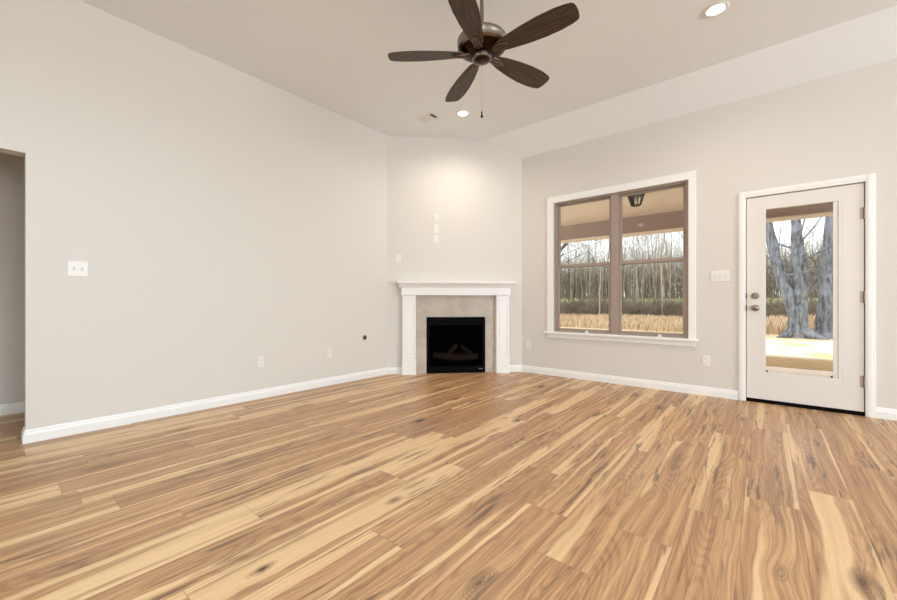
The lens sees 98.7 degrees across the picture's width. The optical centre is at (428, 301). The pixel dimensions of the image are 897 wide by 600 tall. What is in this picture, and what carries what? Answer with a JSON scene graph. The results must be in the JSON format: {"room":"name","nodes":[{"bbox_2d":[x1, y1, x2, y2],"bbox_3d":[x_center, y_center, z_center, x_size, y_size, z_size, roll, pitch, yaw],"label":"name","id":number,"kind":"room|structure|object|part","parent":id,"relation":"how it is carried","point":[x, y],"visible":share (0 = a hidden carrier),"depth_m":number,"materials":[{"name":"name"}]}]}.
{"room":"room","nodes":[
{"label":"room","id":0,"kind":"room"},
{"bbox_2d":[0,152,24,404],"bbox_3d":[-3.675,-0.223,3.620,0.100,2.460,4.400,0,0,41],"label":"wall","id":1,"kind":"structure","parent":0,"point":[12,167],"depth_m":3.46,"materials":[{"name":"paint"}]},
{"bbox_2d":[0,402,24,415],"bbox_3d":[-3.632,0.960,3.582,0.016,0.094,4.400,0,0,41],"label":"baseboard","id":2,"kind":"structure","parent":1,"relation":"attached to","point":[19,407],"depth_m":3.45,"materials":[{"name":"white paint"}]},
{"bbox_2d":[0,0,386,429],"bbox_3d":[-3.256,-0.653,2.385,0.120,3.320,7.995,0,0,41],"label":"wall","id":3,"kind":"structure","parent":0,"point":[222,217],"depth_m":3.43,"materials":[{"name":"paint"}]},
{"bbox_2d":[67,261,87,276],"bbox_3d":[-2.678,-0.251,2.938,0.019,0.117,0.118,0,0,41],"label":"light switch","id":4,"kind":"object","parent":3,"relation":"attached to","point":[74,268],"visible":1,"depth_m":2.94,"materials":[{"name":"white plastic"}]},
{"bbox_2d":[21,368,387,443],"bbox_3d":[-3.249,0.960,2.379,0.136,0.094,7.995,0,0,41],"label":"baseboard","id":5,"kind":"structure","parent":3,"relation":"attached to","point":[71,428],"depth_m":3.42,"materials":[{"name":"white paint"}]},
{"bbox_2d":[257,356,263,367],"bbox_3d":[-1.749,0.626,4.006,0.009,0.117,0.072,0,0,41],"label":"wall outlet","id":6,"kind":"object","parent":3,"relation":"attached to","point":[260,359],"visible":1,"depth_m":4.00,"materials":[{"name":"white plastic"}]},
{"bbox_2d":[326,348,331,358],"bbox_3d":[-1.198,0.623,4.635,0.009,0.117,0.072,0,0,41],"label":"wall outlet","id":7,"kind":"object","parent":3,"relation":"attached to","point":[328,351],"visible":1,"depth_m":4.63,"materials":[{"name":"white plastic"}]},
{"bbox_2d":[0,372,896,599],"bbox_3d":[0.936,1.007,-0.375,12.390,0.001,9.570,0,0,41],"label":"floor","id":8,"kind":"structure","parent":0,"point":[481,485],"depth_m":1.97,"materials":[{"name":"brown wood"}]},
{"bbox_2d":[387,136,521,372],"bbox_3d":[0.380,-0.653,5.515,1.936,3.320,0.120,0,0,-6],"label":"wall","id":9,"kind":"structure","parent":0,"point":[474,187],"depth_m":5.45,"materials":[{"name":"paint"}]},
{"bbox_2d":[396,254,400,262],"bbox_3d":[-0.418,-0.604,5.363,0.072,0.117,0.010,0,0,-6],"label":"light switch","id":10,"kind":"object","parent":9,"relation":"attached to","point":[398,256],"visible":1,"depth_m":5.36,"materials":[{"name":"white plastic"}]},
{"bbox_2d":[433,235,438,243],"bbox_3d":[0.105,-0.880,5.420,0.072,0.117,0.010,0,0,-6],"label":"cable plate","id":11,"kind":"object","parent":9,"relation":"attached to","point":[435,237],"visible":1,"depth_m":5.42,"materials":[{"name":"white plastic"}]},
{"bbox_2d":[433,225,438,232],"bbox_3d":[0.105,-1.029,5.421,0.072,0.117,0.008,0,0,-6],"label":"blank plate","id":12,"kind":"object","parent":9,"relation":"attached to","point":[435,227],"visible":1,"depth_m":5.42,"materials":[{"name":"white plastic"}]},
{"bbox_2d":[433,214,438,221],"bbox_3d":[0.105,-1.179,5.421,0.072,0.117,0.009,0,0,-6],"label":"wall outlet","id":13,"kind":"object","parent":9,"relation":"attached to","point":[435,216],"visible":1,"depth_m":5.42,"materials":[{"name":"white plastic"}]},
{"bbox_2d":[387,365,521,373],"bbox_3d":[0.387,0.960,5.447,1.936,0.094,0.016,0,0,-6],"label":"baseboard","id":14,"kind":"structure","parent":9,"relation":"attached to","point":[513,368],"depth_m":5.36,"materials":[{"name":"white paint"}]},
{"bbox_2d":[397,281,515,374],"bbox_3d":[0.391,0.363,5.362,1.655,1.288,0.184,0,0,-6],"label":"fireplace surround","id":15,"kind":"object","parent":9,"relation":"attached to","point":[421,300],"visible":1,"depth_m":5.40,"materials":[{"name":"white paint"}]},
{"bbox_3d":[-0.269,0.366,5.308,0.104,0.726,0.005,0,0,-6],"label":"raised panel","id":16,"kind":"part","parent":15,"relation":"part of","materials":[{"name":"white paint"}]},
{"bbox_2d":[427,317,484,373],"bbox_3d":[0.367,0.611,5.643,0.838,0.790,0.482,0,0,-6],"label":"fireplace insert","id":17,"kind":"object","parent":15,"relation":"in","point":[454,344],"visible":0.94,"depth_m":5.44,"materials":[{"name":"black metal"}]},
{"bbox_2d":[427,322,484,324],"bbox_3d":[0.392,0.311,5.421,0.818,0.038,0.034,0,0,-6],"label":"hood","id":18,"kind":"object","parent":17,"relation":"attached to","point":[428,323],"depth_m":5.42,"materials":[{"name":"black metal"}]},
{"bbox_2d":[397,281,515,287],"bbox_3d":[0.391,-0.240,5.362,1.655,0.082,0.184,0,0,-6],"label":"mantel shelf","id":19,"kind":"object","parent":15,"relation":"attached to","point":[402,284],"depth_m":5.31,"materials":[{"name":"white paint"}]},
{"bbox_3d":[1.051,0.366,5.451,0.104,0.726,0.005,0,0,-6],"label":"raised panel","id":20,"kind":"part","parent":15,"relation":"part of","materials":[{"name":"white paint"}]},
{"bbox_2d":[80,0,896,139],"bbox_3d":[1.390,-2.363,-0.720,11.160,0.100,9.650,0,0,41],"label":"ceiling","id":21,"kind":"structure","parent":0,"point":[332,55],"depth_m":3.46,"materials":[{"name":"paint"}]},
{"bbox_2d":[417,112,439,123],"bbox_3d":[0.001,-2.307,4.833,0.250,0.012,0.164,0,0,41],"label":"ceiling vent","id":22,"kind":"object","parent":21,"relation":"in","point":[431,116],"visible":1,"depth_m":4.83,"materials":[{"name":"white plastic"}]},
{"bbox_2d":[456,110,469,116],"bbox_3d":[0.421,-2.308,4.712,0.172,0.009,0.172,0,0,41],"label":"recessed light","id":23,"kind":"object","parent":21,"relation":"in","point":[462,113],"visible":1,"depth_m":4.71,"materials":[{"name":"white plastic"}]},
{"bbox_2d":[388,0,579,117],"bbox_3d":[0.411,-1.794,2.673,1.232,1.038,1.270,0,0,41],"label":"ceiling fan","id":24,"kind":"object","parent":21,"relation":"hanging from","point":[480,43],"visible":1,"depth_m":2.60,"materials":[{"name":"brown wood"}]},
{"bbox_3d":[-0.014,-1.735,2.715,0.546,0.041,0.165,0,0,3],"label":"blade","id":25,"kind":"part","parent":24,"relation":"part of","materials":[{"name":"brown wood"}]},
{"bbox_3d":[0.270,-1.735,3.071,0.165,0.041,0.546,0,0,-15],"label":"blade","id":26,"kind":"part","parent":24,"relation":"part of","materials":[{"name":"brown wood"}]},
{"bbox_3d":[0.236,-1.735,2.334,0.165,0.041,0.546,0,0,21],"label":"blade","id":27,"kind":"part","parent":24,"relation":"part of","materials":[{"name":"brown wood"}]},
{"bbox_3d":[0.697,-1.735,2.910,0.546,0.041,0.165,0,0,-33],"label":"blade","id":28,"kind":"part","parent":24,"relation":"part of","materials":[{"name":"brown wood"}]},
{"bbox_3d":[0.676,-1.735,2.455,0.546,0.041,0.165,0,0,39],"label":"blade","id":29,"kind":"part","parent":24,"relation":"part of","materials":[{"name":"brown wood"}]},
{"bbox_2d":[703,1,729,17],"bbox_3d":[2.270,-2.308,3.038,0.172,0.009,0.172,0,0,41],"label":"recessed light","id":30,"kind":"object","parent":21,"relation":"in","point":[717,8],"visible":1,"depth_m":3.03,"materials":[{"name":"white plastic"}]},
{"bbox_2d":[484,5,896,158],"bbox_3d":[4.731,-2.191,2.326,10.150,0.255,0.425,0,0,41],"label":"ceiling","id":31,"kind":"structure","parent":0,"point":[869,39],"depth_m":3.85,"materials":[{"name":"paint"}]},
{"bbox_2d":[522,58,896,411],"bbox_3d":[5.030,-0.653,2.439,9.650,3.320,0.160,0,0,41],"label":"wall","id":32,"kind":"structure","parent":0,"point":[844,124],"depth_m":4.04,"materials":[{"name":"paint"}]},
{"bbox_2d":[526,340,530,348],"bbox_3d":[1.425,0.612,5.487,0.072,0.117,0.009,0,0,41],"label":"wall outlet","id":33,"kind":"object","parent":32,"relation":"attached to","point":[528,343],"visible":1,"depth_m":5.49,"materials":[{"name":"white plastic"}]},
{"bbox_2d":[544,170,697,346],"bbox_3d":[2.294,-0.470,4.774,1.741,1.918,0.175,0,0,41],"label":"window","id":34,"kind":"structure","parent":32,"relation":"in","point":[615,263],"depth_m":4.74,"materials":[{"name":"white paint"}]},
{"bbox_3d":[2.026,-0.060,5.040,0.697,0.884,0.032,0,0,41],"label":"sash","id":35,"kind":"part","parent":34,"relation":"part of","materials":[{"name":"clear glass"}]},
{"bbox_3d":[2.049,-0.889,5.066,0.697,0.863,0.032,0,0,41],"label":"sash","id":36,"kind":"part","parent":34,"relation":"part of","materials":[{"name":"clear glass"}]},
{"bbox_3d":[2.613,-0.060,4.526,0.697,0.884,0.032,0,0,41],"label":"sash","id":37,"kind":"part","parent":34,"relation":"part of","materials":[{"name":"clear glass"}]},
{"bbox_3d":[2.636,-0.889,4.551,0.697,0.863,0.032,0,0,41],"label":"sash","id":38,"kind":"part","parent":34,"relation":"part of","materials":[{"name":"clear glass"}]},
{"bbox_2d":[702,355,709,366],"bbox_3d":[2.976,0.636,4.127,0.072,0.117,0.009,0,0,41],"label":"wall outlet","id":39,"kind":"object","parent":32,"relation":"attached to","point":[705,359],"visible":1,"depth_m":4.13,"materials":[{"name":"white plastic"}]},
{"bbox_2d":[522,365,896,420],"bbox_3d":[4.972,0.960,2.373,9.650,0.094,0.016,0,0,41],"label":"baseboard","id":40,"kind":"structure","parent":32,"relation":"attached to","point":[881,413],"depth_m":4.44,"materials":[{"name":"white paint"}]},
{"bbox_2d":[710,270,729,281],"bbox_3d":[3.063,-0.267,4.044,0.164,0.117,0.019,0,0,41],"label":"light switch","id":41,"kind":"object","parent":32,"relation":"attached to","point":[715,276],"visible":1,"depth_m":4.04,"materials":[{"name":"white plastic"}]},
{"bbox_2d":[738,173,875,417],"bbox_3d":[3.563,-0.054,3.680,0.928,2.122,0.228,0,0,41],"label":"door","id":42,"kind":"structure","parent":32,"relation":"in","point":[842,392],"depth_m":3.53,"materials":[{"name":"white paint"}]},
{"bbox_3d":[3.263,0.062,3.841,0.066,0.066,0.070,0,0,41],"label":"knob","id":43,"kind":"part","parent":42,"relation":"part of","materials":[{"name":"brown metal"}]},
{"bbox_3d":[3.712,-0.111,3.509,0.033,1.610,0.011,0,0,41],"label":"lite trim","id":44,"kind":"part","parent":42,"relation":"part of","materials":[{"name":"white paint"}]},
{"label":"outside","id":45,"kind":"structure","parent":0,"visible":0},
{"bbox_2d":[560,298,832,371],"bbox_3d":[31.796,0.381,51.451,100.000,1.849,108.700,0,0,41],"label":"ground","id":46,"kind":"structure","parent":45,"point":[796,353],"depth_m":9.71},
{"bbox_2d":[560,242,583,303],"bbox_3d":[13.181,-2.483,35.290,2.512,7.776,2.667,0,0,-45],"label":"bare tree","id":47,"kind":"object","parent":46,"relation":"on","point":[579,242],"visible":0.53,"depth_m":35.07,"materials":[{"name":"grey plant"}]},
{"bbox_2d":[562,242,584,307],"bbox_3d":[12.643,-3.590,34.313,3.786,10.044,4.779,0,0,-18],"label":"bare tree","id":48,"kind":"object","parent":46,"relation":"on","point":[582,242],"visible":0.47,"depth_m":34.59,"materials":[{"name":"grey plant"}]},
{"bbox_2d":[561,243,596,264],"bbox_3d":[7.738,-2.377,21.594,2.272,7.547,4.285,0,0,-31],"label":"tree","id":49,"kind":"object","parent":46,"relation":"on","point":[564,245],"visible":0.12,"depth_m":21.39,"materials":[{"name":"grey plant"}]},
{"bbox_2d":[568,242,590,302],"bbox_3d":[19.198,-7.992,52.822,6.270,17.219,5.355,0,0,-22],"label":"bare tree","id":50,"kind":"object","parent":46,"relation":"on","point":[590,242],"visible":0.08,"depth_m":52.98,"materials":[{"name":"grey plant"}]},
{"bbox_2d":[564,240,599,293],"bbox_3d":[14.661,-3.227,36.728,4.825,9.181,3.646,0,0,1],"label":"bare tree","id":51,"kind":"object","parent":46,"relation":"on","point":[598,240],"visible":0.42,"depth_m":37.15,"materials":[{"name":"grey plant"}]},
{"bbox_2d":[571,248,598,299],"bbox_3d":[14.859,-2.321,36.520,2.894,7.312,3.855,0,0,22],"label":"bare tree","id":52,"kind":"object","parent":46,"relation":"on","point":[593,248],"visible":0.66,"depth_m":37.20,"materials":[{"name":"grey plant"}]},
{"bbox_2d":[575,240,604,299],"bbox_3d":[13.752,-4.594,33.153,3.754,12.048,5.412,0,0,-4],"label":"bare tree","id":53,"kind":"object","parent":46,"relation":"on","point":[603,240],"visible":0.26,"depth_m":33.54,"materials":[{"name":"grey plant"}]},
{"bbox_2d":[577,240,604,304],"bbox_3d":[13.335,-4.141,32.385,4.294,11.140,5.454,0,0,-13],"label":"bare tree","id":54,"kind":"object","parent":46,"relation":"on","point":[595,240],"visible":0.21,"depth_m":31.66,"materials":[{"name":"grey plant"}]},
{"bbox_2d":[581,239,605,295],"bbox_3d":[19.127,-7.238,42.352,5.163,16.636,6.046,0,0,-35],"label":"bare tree","id":55,"kind":"object","parent":46,"relation":"on","point":[603,239],"visible":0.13,"depth_m":42.59,"materials":[{"name":"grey plant"}]},
{"bbox_2d":[581,242,608,297],"bbox_3d":[15.653,-3.697,36.885,4.887,10.052,3.706,0,0,44],"label":"bare tree","id":56,"kind":"object","parent":46,"relation":"on","point":[585,242],"visible":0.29,"depth_m":36.80,"materials":[{"name":"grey plant"}]},
{"bbox_2d":[570,238,628,313],"bbox_3d":[12.951,-3.667,29.272,5.448,10.291,4.006,0,0,-25],"label":"bare tree","id":57,"kind":"object","parent":46,"relation":"on","point":[628,238],"visible":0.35,"depth_m":29.98,"materials":[{"name":"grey plant"}]},
{"bbox_2d":[598,239,608,310],"bbox_3d":[13.404,-5.911,29.121,5.142,14.753,5.120,0,0,-28],"label":"bare tree","id":58,"kind":"object","parent":46,"relation":"on","point":[608,239],"visible":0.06,"depth_m":29.81,"materials":[{"name":"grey plant"}]},
{"bbox_2d":[593,239,625,313],"bbox_3d":[15.006,-2.734,32.215,2.624,8.281,2.116,0,0,22],"label":"bare tree","id":59,"kind":"object","parent":46,"relation":"on","point":[607,239],"visible":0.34,"depth_m":31.91,"materials":[{"name":"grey plant"}]},
{"bbox_2d":[622,237,631,296],"bbox_3d":[26.462,-5.698,50.887,3.992,12.096,2.235,1,0,-14],"label":"bare tree","id":60,"kind":"object","parent":46,"relation":"on","point":[622,237],"visible":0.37,"depth_m":51.56,"materials":[{"name":"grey plant"}]},
{"bbox_2d":[622,236,638,299],"bbox_3d":[18.534,-3.023,35.411,2.687,8.592,3.908,0,0,-8],"label":"bare tree","id":61,"kind":"object","parent":46,"relation":"on","point":[633,236],"visible":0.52,"depth_m":35.73,"materials":[{"name":"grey plant"}]},
{"bbox_2d":[622,236,638,296],"bbox_3d":[22.737,-5.774,43.434,4.955,13.115,6.492,0,0,11],"label":"bare tree","id":62,"kind":"object","parent":46,"relation":"on","point":[637,236],"visible":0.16,"depth_m":44.44,"materials":[{"name":"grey plant"}]},
{"bbox_2d":[623,236,640,301],"bbox_3d":[17.538,-4.185,33.790,1.908,11.181,3.734,0,0,-3],"label":"bare tree","id":63,"kind":"object","parent":46,"relation":"on","point":[636,236],"visible":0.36,"depth_m":33.80,"materials":[{"name":"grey plant"}]},
{"bbox_2d":[622,236,646,300],"bbox_3d":[17.281,-4.441,33.277,3.879,11.755,2.172,1,2,37],"label":"bare tree","id":64,"kind":"object","parent":46,"relation":"on","point":[632,236],"visible":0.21,"depth_m":33.74,"materials":[{"name":"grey plant"}]},
{"bbox_2d":[622,248,651,285],"bbox_3d":[21.457,-2.639,39.748,2.841,7.325,3.870,0,0,-26],"label":"bare tree","id":65,"kind":"object","parent":46,"relation":"on","point":[640,248],"visible":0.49,"depth_m":40.04,"materials":[{"name":"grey plant"}]},
{"bbox_2d":[627,240,652,276],"bbox_3d":[25.051,-5.128,45.511,3.671,11.690,5.370,0,0,17],"label":"bare tree","id":66,"kind":"object","parent":46,"relation":"on","point":[648,240],"visible":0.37,"depth_m":45.52,"materials":[{"name":"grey plant"}]},
{"bbox_2d":[626,237,654,293],"bbox_3d":[23.231,-4.724,40.908,5.593,11.286,4.379,0,0,-4],"label":"bare tree","id":67,"kind":"object","parent":46,"relation":"on","point":[626,237],"visible":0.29,"depth_m":40.87,"materials":[{"name":"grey plant"}]},
{"bbox_2d":[626,234,660,300],"bbox_3d":[22.811,-4.906,41.633,5.506,11.486,4.259,0,0,17],"label":"bare tree","id":68,"kind":"object","parent":46,"relation":"on","point":[660,234],"visible":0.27,"depth_m":41.88,"materials":[{"name":"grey plant"}]},
{"bbox_2d":[630,235,657,297],"bbox_3d":[16.753,-5.136,29.795,3.951,13.213,5.001,0,0,18],"label":"bare tree","id":69,"kind":"object","parent":46,"relation":"on","point":[650,235],"visible":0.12,"depth_m":29.32,"materials":[{"name":"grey plant"}]},
{"bbox_2d":[622,236,667,299],"bbox_3d":[20.255,-3.237,35.260,3.587,9.042,4.743,0,0,-30],"label":"bare tree","id":70,"kind":"object","parent":46,"relation":"on","point":[638,236],"visible":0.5,"depth_m":35.78,"materials":[{"name":"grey plant"}]},
{"bbox_2d":[634,234,657,299],"bbox_3d":[20.553,-6.563,37.446,4.773,15.526,5.660,0,0,43],"label":"bare tree","id":71,"kind":"object","parent":46,"relation":"on","point":[654,234],"visible":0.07,"depth_m":37.73,"materials":[{"name":"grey plant"}]},
{"bbox_2d":[629,235,666,294],"bbox_3d":[25.465,-5.589,45.818,4.830,12.515,6.153,0,0,-36],"label":"bare tree","id":72,"kind":"object","parent":46,"relation":"on","point":[666,235],"visible":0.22,"depth_m":45.11,"materials":[{"name":"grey plant"}]},
{"bbox_2d":[642,235,658,286],"bbox_3d":[17.309,-3.016,29.933,2.994,8.974,1.538,0,0,-44],"label":"bare tree","id":73,"kind":"object","parent":46,"relation":"on","point":[645,235],"visible":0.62,"depth_m":30.22,"materials":[{"name":"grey plant"}]},
{"bbox_2d":[638,233,670,297],"bbox_3d":[20.420,-4.245,34.958,3.684,11.060,1.890,0,0,0],"label":"bare tree","id":74,"kind":"object","parent":46,"relation":"on","point":[670,233],"visible":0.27,"depth_m":34.55,"materials":[{"name":"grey plant"}]},
{"bbox_2d":[642,233,669,293],"bbox_3d":[23.111,-6.233,38.148,4.817,14.598,4.906,0,0,-43],"label":"bare tree","id":75,"kind":"object","parent":46,"relation":"on","point":[665,233],"visible":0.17,"depth_m":38.10,"materials":[{"name":"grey plant"}]},
{"bbox_2d":[630,236,682,300],"bbox_3d":[18.815,-2.876,30.706,4.615,8.694,3.403,0,0,1],"label":"bare tree","id":76,"kind":"object","parent":46,"relation":"on","point":[655,236],"visible":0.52,"depth_m":31.16,"materials":[{"name":"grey plant"}]},
{"bbox_2d":[656,234,662,314],"bbox_3d":[15.486,-5.622,27.847,5.006,14.134,4.115,0,0,19],"label":"bare tree","id":77,"kind":"object","parent":46,"relation":"on","point":[661,234],"visible":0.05,"depth_m":27.39,"materials":[{"name":"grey plant"}]},
{"bbox_2d":[639,232,682,304],"bbox_3d":[21.361,-3.896,34.902,5.319,10.118,4.023,0,0,-41],"label":"bare tree","id":78,"kind":"object","parent":46,"relation":"on","point":[673,232],"visible":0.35,"depth_m":35.84,"materials":[{"name":"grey plant"}]},
{"bbox_2d":[643,232,679,300],"bbox_3d":[20.256,-3.512,32.107,3.660,9.772,4.742,0,0,-36],"label":"bare tree","id":79,"kind":"object","parent":46,"relation":"on","point":[679,232],"visible":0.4,"depth_m":32.35,"materials":[{"name":"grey plant"}]},
{"bbox_2d":[645,231,681,306],"bbox_3d":[17.128,-4.298,28.115,3.876,11.611,1.982,0,0,29],"label":"bare tree","id":80,"kind":"object","parent":46,"relation":"on","point":[681,231],"visible":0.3,"depth_m":28.75,"materials":[{"name":"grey plant"}]},
{"bbox_2d":[649,235,680,302],"bbox_3d":[24.948,-6.829,41.517,7.448,15.504,4.666,0,0,10],"label":"bare tree","id":81,"kind":"object","parent":46,"relation":"on","point":[657,235],"visible":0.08,"depth_m":40.82,"materials":[{"name":"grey plant"}]},
{"bbox_2d":[652,232,682,277],"bbox_3d":[19.910,-2.752,30.022,4.412,8.340,3.260,0,0,6],"label":"bare tree","id":82,"kind":"object","parent":46,"relation":"on","point":[681,232],"visible":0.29,"depth_m":30.83,"materials":[{"name":"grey plant"}]},
{"bbox_2d":[653,233,682,315],"bbox_3d":[17.124,-5.673,28.523,5.251,14.301,4.383,0,0,-35],"label":"bare tree","id":83,"kind":"object","parent":46,"relation":"on","point":[679,233],"visible":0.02,"depth_m":28.87,"materials":[{"name":"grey plant"}]},
{"bbox_2d":[657,232,682,278],"bbox_3d":[22.324,-4.239,35.947,2.893,10.725,3.308,0,0,-41],"label":"bare tree","id":84,"kind":"object","parent":46,"relation":"on","point":[674,232],"visible":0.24,"depth_m":35.82,"materials":[{"name":"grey plant"}]},
{"bbox_2d":[660,232,682,297],"bbox_3d":[22.137,-6.418,35.498,4.728,15.247,5.366,0,0,5],"label":"bare tree","id":85,"kind":"object","parent":46,"relation":"on","point":[682,232],"visible":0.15,"depth_m":35.07,"materials":[{"name":"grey plant"}]},
{"bbox_2d":[661,234,681,299],"bbox_3d":[26.105,-4.928,39.887,4.129,11.711,3.413,0,0,-40],"label":"bare tree","id":86,"kind":"object","parent":46,"relation":"on","point":[662,234],"visible":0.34,"depth_m":39.52,"materials":[{"name":"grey plant"}]},
{"bbox_2d":[660,237,682,293],"bbox_3d":[21.999,-3.400,35.719,3.043,9.039,2.904,0,0,26],"label":"bare tree","id":87,"kind":"object","parent":46,"relation":"on","point":[675,237],"visible":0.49,"depth_m":35.48,"materials":[{"name":"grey plant"}]},
{"bbox_2d":[663,235,682,296],"bbox_3d":[26.162,-3.872,40.108,3.353,9.587,3.188,0,0,12],"label":"bare tree","id":88,"kind":"object","parent":46,"relation":"on","point":[669,235],"visible":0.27,"depth_m":39.90,"materials":[{"name":"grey plant"}]},
{"bbox_2d":[560,313,815,334],"bbox_3d":[11.742,0.968,22.947,21.459,0.719,13.262,0,0,41],"label":"grass","id":89,"kind":"structure","parent":46,"relation":"on","point":[776,325],"depth_m":18.64,"materials":[{"name":"beige plant"}]},
{"bbox_2d":[560,290,817,320],"bbox_3d":[17.387,0.242,30.293,27.862,2.363,6.310,0,0,41],"label":"brush","id":90,"kind":"object","parent":46,"relation":"on","point":[642,307],"visible":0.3,"depth_m":28.90,"materials":[{"name":"brown plant"}]},
{"bbox_2d":[560,226,822,299],"bbox_3d":[36.594,-4.914,68.961,65.058,9.350,24.729,0,0,41],"label":"trees","id":91,"kind":"object","parent":46,"relation":"on","point":[646,290],"visible":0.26,"depth_m":59.99,"materials":[{"name":"grey plant"}]},
{"bbox_2d":[768,221,785,316],"bbox_3d":[20.578,-3.839,22.599,3.671,10.619,3.543,0,0,-12],"label":"bare tree","id":92,"kind":"object","parent":46,"relation":"on","point":[781,221],"visible":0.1,"depth_m":23.09,"materials":[{"name":"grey plant"}]},
{"bbox_2d":[766,366,832,376],"bbox_3d":[4.624,1.167,5.276,16.000,0.120,3.570,0,0,41],"label":"floor","id":93,"kind":"structure","parent":46,"relation":"on","point":[770,369],"depth_m":6.11,"materials":[{"name":"concrete"}]},
{"bbox_3d":[0.549,-0.141,11.247,0.260,2.495,0.260,0,0,41],"label":"porch column","id":94,"kind":"structure","parent":93,"relation":"on","visible":0},
{"bbox_2d":[561,202,832,243],"bbox_3d":[5.817,-1.678,6.637,16.000,0.530,0.250,0,0,41],"label":"beam","id":95,"kind":"structure","parent":94,"relation":"on","point":[668,220],"depth_m":7.69,"materials":[{"name":"brown wood"}]},
{"bbox_2d":[561,187,682,225],"bbox_3d":[4.591,-1.793,5.238,16.000,0.100,3.470,0,0,41],"label":"ceiling","id":96,"kind":"structure","parent":95,"relation":"attached to","point":[671,200],"depth_m":7.18,"materials":[{"name":"beige paint"}]},
{"bbox_2d":[627,194,644,206],"bbox_3d":[3.353,-1.642,6.219,0.280,0.200,0.242,0,0,41],"label":"lantern","id":97,"kind":"object","parent":96,"relation":"hanging from","point":[630,198],"visible":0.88,"depth_m":6.21,"materials":[{"name":"black metal"}]},
{"bbox_3d":[3.353,-1.638,6.219,0.231,0.152,0.200,0,0,41],"label":"pane","id":98,"kind":"part","parent":97,"relation":"part of","materials":[{"name":"clear glass"}]},
{"bbox_2d":[766,217,832,339],"bbox_3d":[12.482,-5.183,13.764,4.794,13.242,5.279,0,0,-33],"label":"tree","id":99,"kind":"object","parent":46,"relation":"on","point":[795,300],"visible":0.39,"depth_m":13.40,"materials":[{"name":"grey plant"}]},
{"bbox_2d":[767,216,832,338],"bbox_3d":[14.174,-5.123,13.323,3.408,13.246,5.235,0,0,-16],"label":"tree","id":100,"kind":"object","parent":46,"relation":"on","point":[824,310],"visible":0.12,"depth_m":13.14,"materials":[{"name":"grey plant"}]},
{"bbox_2d":[778,219,824,250],"bbox_3d":[37.305,-6.521,38.046,5.139,14.017,4.367,0,0,33],"label":"bare tree","id":101,"kind":"object","parent":46,"relation":"on","point":[807,219],"visible":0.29,"depth_m":37.73,"materials":[{"name":"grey plant"}]},
{"bbox_2d":[787,223,822,287],"bbox_3d":[34.971,-4.931,34.539,3.556,11.357,5.190,0,0,-28],"label":"bare tree","id":102,"kind":"object","parent":46,"relation":"on","point":[815,223],"visible":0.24,"depth_m":35.09,"materials":[{"name":"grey plant"}]},
{"bbox_2d":[803,219,812,301],"bbox_3d":[26.602,-6.366,28.630,4.573,15.307,7.353,0,0,30],"label":"bare tree","id":103,"kind":"object","parent":46,"relation":"on","point":[809,219],"visible":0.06,"depth_m":27.75,"materials":[{"name":"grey plant"}]},
{"bbox_2d":[801,218,816,254],"bbox_3d":[33.142,-5.736,32.202,4.726,13.386,3.886,0,0,39],"label":"bare tree","id":104,"kind":"object","parent":46,"relation":"on","point":[809,218],"visible":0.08,"depth_m":32.95,"materials":[{"name":"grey plant"}]},
{"bbox_2d":[805,229,820,273],"bbox_3d":[40.229,-3.944,39.658,2.748,8.558,4.206,0,0,18],"label":"bare tree","id":105,"kind":"object","parent":46,"relation":"on","point":[808,229],"visible":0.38,"depth_m":39.52,"materials":[{"name":"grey plant"}]},
{"bbox_2d":[805,218,823,246],"bbox_3d":[26.671,-3.608,25.617,3.263,10.136,5.053,0,0,-27],"label":"bare tree","id":106,"kind":"object","parent":46,"relation":"on","point":[814,218],"visible":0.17,"depth_m":26.19,"materials":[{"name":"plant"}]}
]}

